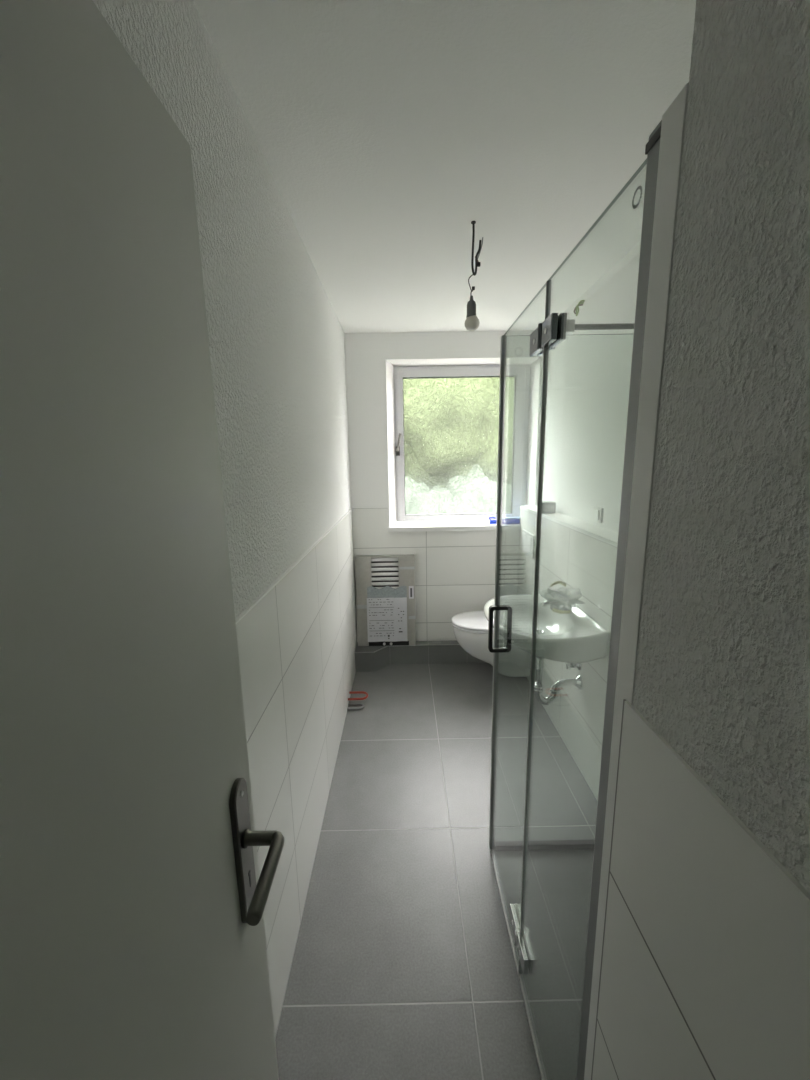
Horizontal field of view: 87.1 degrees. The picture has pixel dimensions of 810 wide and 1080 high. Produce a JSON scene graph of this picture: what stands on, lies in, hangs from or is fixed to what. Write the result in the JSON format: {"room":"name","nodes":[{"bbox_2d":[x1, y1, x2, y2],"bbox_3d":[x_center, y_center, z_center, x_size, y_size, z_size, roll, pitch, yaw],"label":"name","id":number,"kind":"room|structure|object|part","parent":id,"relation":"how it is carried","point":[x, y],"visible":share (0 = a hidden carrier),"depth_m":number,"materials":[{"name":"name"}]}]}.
{"room":"bathroom","nodes":[
{"label":"bathroom","id":0,"kind":"room"},
{"bbox_2d":[93,0,356,1037],"bbox_3d":[-0.529,0.155,1.104,0.302,2.438,5.020,-1,11,0],"label":"wall","id":1,"kind":"structure","parent":0,"point":[276,336],"depth_m":1.23,"materials":[{"name":"white paint"}]},
{"bbox_2d":[0,0,284,1079],"bbox_3d":[-0.253,0.515,0.338,0.117,1.978,0.858,-1,11,0],"label":"door","id":2,"kind":"structure","parent":1,"relation":"in","point":[134,895],"depth_m":0.41,"materials":[{"name":"white paint"}]},
{"bbox_3d":[-0.268,0.517,0.709,0.010,0.262,0.050,-1,11,0],"label":"handle plate","id":3,"kind":"part","parent":2,"relation":"part of","materials":[{"name":"metal"}]},
{"bbox_3d":[-0.229,0.501,0.644,0.067,0.027,0.142,-1,11,0],"label":"lever","id":4,"kind":"part","parent":2,"relation":"part of","materials":[{"name":"metal"}]},
{"bbox_2d":[347,703,363,709],"bbox_3d":[-0.315,1.075,2.747,0.106,0.015,0.067,-1,11,0],"label":"loop","id":5,"kind":"object","parent":1,"relation":"attached to","point":[349,704],"visible":1,"depth_m":2.76,"materials":[{"name":"grey plastic"}]},
{"bbox_2d":[348,691,367,699],"bbox_3d":[-0.304,1.022,2.794,0.129,0.015,0.095,-1,11,0],"label":"loop","id":6,"kind":"object","parent":1,"relation":"attached to","point":[350,692],"visible":1,"depth_m":2.82,"materials":[{"name":"red metal"}]},
{"bbox_2d":[275,663,597,1079],"bbox_3d":[0.332,1.423,1.205,1.978,0.120,4.740,-1,11,0],"label":"floor","id":7,"kind":"structure","parent":0,"point":[403,967],"depth_m":1.55,"materials":[{"name":"tile"}]},
{"bbox_2d":[355,554,415,645],"bbox_3d":[-0.146,0.467,3.256,0.448,0.706,0.093,-1,11,0],"label":"heater","id":8,"kind":"object","parent":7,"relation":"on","point":[385,584],"visible":1,"depth_m":3.24,"materials":[{"name":"metal"}]},
{"bbox_2d":[355,640,486,671],"bbox_3d":[0.253,0.891,3.293,1.255,0.158,0.187,-1,11,0],"label":"plinth","id":9,"kind":"object","parent":7,"relation":"on","point":[367,658],"visible":0.78,"depth_m":3.30,"materials":[{"name":"tile"}]},
{"bbox_2d":[488,120,661,1079],"bbox_3d":[0.591,0.365,1.135,0.577,1.975,0.884,-1,11,0],"label":"shower enclosure","id":10,"kind":"object","parent":7,"relation":"on","point":[553,330],"visible":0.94,"depth_m":0.93,"materials":[{"name":"clear glass"}]},
{"bbox_3d":[0.340,0.318,1.522,0.080,0.172,0.017,-1,11,0],"label":"door handle","id":11,"kind":"part","parent":10,"relation":"part of","materials":[{"name":"black plastic"}]},
{"bbox_3d":[0.337,0.335,1.340,0.006,1.943,0.418,-1,11,0],"label":"glass door","id":12,"kind":"part","parent":10,"relation":"part of","materials":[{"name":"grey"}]},
{"bbox_3d":[0.608,0.290,1.557,0.533,1.943,0.008,-1,11,0],"label":"return panel","id":13,"kind":"part","parent":10,"relation":"part of","materials":[{"name":"clear glass"}]},
{"bbox_2d":[344,330,542,641],"bbox_3d":[0.293,-0.285,3.374,1.978,2.438,0.406,-1,11,0],"label":"wall","id":14,"kind":"structure","parent":0,"point":[455,570],"depth_m":3.17,"materials":[{"name":"paint"}]},
{"bbox_2d":[388,364,529,531],"bbox_3d":[0.417,-0.688,3.201,1.112,1.210,0.270,-1,11,0],"label":"window","id":15,"kind":"structure","parent":14,"relation":"in","point":[447,417],"depth_m":3.25,"materials":[{"name":"white plastic"}]},
{"bbox_3d":[-0.048,-0.720,3.215,0.037,0.164,0.057,-3,11,-9],"label":"handle","id":16,"kind":"part","parent":15,"relation":"part of","materials":[{"name":"metal"}]},
{"bbox_3d":[0.427,-0.104,3.275,1.112,0.034,0.200,-1,11,0],"label":"sill","id":17,"kind":"part","parent":15,"relation":"part of","materials":[{"name":"white"}]},
{"bbox_3d":[0.413,-0.710,3.272,0.843,1.031,0.007,-1,11,0],"label":"pane","id":18,"kind":"part","parent":15,"relation":"part of","materials":[{"name":"clear glass"}]},
{"bbox_2d":[489,517,519,523],"bbox_3d":[0.777,-0.149,3.223,0.286,0.062,0.050,-1,11,0],"label":"packet","id":19,"kind":"object","parent":15,"relation":"on","point":[506,520],"visible":0.55,"depth_m":3.21,"materials":[{"name":"blue plastic"}]},
{"bbox_2d":[193,0,695,332],"bbox_3d":[0.288,-1.132,0.869,1.978,0.150,5.020,-1,11,0],"label":"ceiling","id":20,"kind":"structure","parent":0,"point":[383,129],"depth_m":1.16,"materials":[{"name":"white paint"}]},
{"bbox_2d":[465,221,482,330],"bbox_3d":[0.258,-1.004,1.629,0.058,0.381,0.058,9,15,43],"label":"pendant bulb","id":21,"kind":"object","parent":20,"relation":"hanging from","point":[472,322],"visible":1,"depth_m":1.63,"materials":[{"name":"black"}]},
{"bbox_3d":[0.261,-0.848,1.658,0.058,0.062,0.058,-1,11,0],"label":"bulb","id":22,"kind":"part","parent":21,"relation":"part of","materials":[{"name":"white"}]},
{"bbox_2d":[517,241,640,800],"bbox_3d":[1.081,-0.021,1.899,0.423,2.438,2.615,-1,11,0],"label":"wall","id":23,"kind":"structure","parent":0,"point":[588,380],"depth_m":2.19,"materials":[{"name":"paint"}]},
{"bbox_2d":[451,611,530,676],"bbox_3d":[0.605,0.757,3.041,0.546,0.412,0.368,-1,11,0],"label":"toilet","id":24,"kind":"object","parent":23,"relation":"attached to","point":[470,629],"visible":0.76,"depth_m":2.93,"materials":[{"name":"white ceramic"}]},
{"bbox_3d":[0.572,0.569,3.005,0.487,0.027,0.368,-1,11,0],"label":"lid","id":25,"kind":"part","parent":24,"relation":"part of","materials":[{"name":"white plastic"}]},
{"bbox_3d":[0.569,0.591,3.009,0.475,0.017,0.366,-1,11,0],"label":"seat","id":26,"kind":"part","parent":24,"relation":"part of","materials":[{"name":"white plastic"}]},
{"bbox_2d":[521,529,534,557],"bbox_3d":[0.858,0.020,2.986,0.016,0.153,0.270,-1,11,0],"label":"flush plate","id":27,"kind":"object","parent":23,"relation":"attached to","point":[527,545],"visible":1,"depth_m":2.95,"materials":[{"name":"white plastic"}]},
{"bbox_2d":[484,588,608,704],"bbox_3d":[0.635,0.536,2.089,0.486,0.598,0.609,-1,11,0],"label":"washbasin","id":28,"kind":"object","parent":23,"relation":"attached to","point":[575,636],"visible":0.85,"depth_m":2.04,"materials":[{"name":"white ceramic"}]},
{"bbox_2d":[484,594,608,662],"bbox_3d":[0.633,0.440,2.071,0.485,0.172,0.609,-1,11,0],"label":"basin","id":29,"kind":"object","parent":28,"relation":"in","point":[573,637],"depth_m":1.89,"materials":[{"name":"white ceramic"}]},
{"bbox_2d":[541,588,572,613],"bbox_3d":[0.743,0.295,2.083,0.161,0.126,0.056,-1,11,0],"label":"mixer tap","id":30,"kind":"object","parent":28,"relation":"on","point":[549,602],"depth_m":2.07,"materials":[{"name":"silver metal"}]},
{"bbox_2d":[541,581,583,613],"bbox_3d":[0.764,0.280,2.088,0.196,0.131,0.196,-8,13,-35],"label":"plastic film","id":31,"kind":"object","parent":28,"relation":"on","point":[568,597],"visible":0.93,"depth_m":2.04,"materials":[{"name":"white"}]},
{"bbox_2d":[542,501,555,513],"bbox_3d":[0.910,-0.211,2.744,0.088,0.070,0.102,-1,11,0],"label":"flush plate","id":32,"kind":"object","parent":23,"relation":"on","point":[547,506],"visible":0.74,"depth_m":2.69,"materials":[{"name":"white plastic"}]},
{"bbox_3d":[0.909,-0.199,2.695,0.065,0.036,0.002,-1,11,0],"label":"printed panel","id":33,"kind":"part","parent":32,"relation":"part of","materials":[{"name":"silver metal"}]},
{"bbox_2d":[566,663,581,669],"bbox_3d":[0.814,0.586,2.135,0.130,0.144,0.048,-1,11,0],"label":"angle valve","id":34,"kind":"object","parent":23,"relation":"attached to","point":[569,666],"visible":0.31,"depth_m":2.13,"materials":[{"name":"silver metal"}]},
{"bbox_2d":[574,300,584,315],"bbox_3d":[0.946,-1.258,2.321,0.046,0.081,0.040,-1,11,0],"label":"stub","id":35,"kind":"object","parent":23,"relation":"attached to","point":[581,302],"visible":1,"depth_m":2.31,"materials":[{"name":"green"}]},
{"bbox_2d":[592,506,603,522],"bbox_3d":[0.980,-0.131,2.175,0.020,0.075,0.100,-1,11,0],"label":"wall switch","id":36,"kind":"object","parent":23,"relation":"attached to","point":[597,512],"visible":1,"depth_m":2.15,"materials":[{"name":"white plastic"}]},
{"bbox_2d":[591,0,809,1079],"bbox_3d":[0.815,0.296,0.230,0.980,2.438,0.812,-1,11,0],"label":"wall","id":37,"kind":"structure","parent":0,"point":[705,967],"depth_m":0.42,"materials":[{"name":"textured plaster"},{"name":"tile"}]},
{"bbox_2d":[584,83,688,1079],"bbox_3d":[0.370,0.457,0.677,0.082,1.972,0.047,-1,11,0],"label":"trim","id":38,"kind":"structure","parent":37,"relation":"attached to","point":[674,118],"depth_m":0.57,"materials":[{"name":"white"}]}
]}

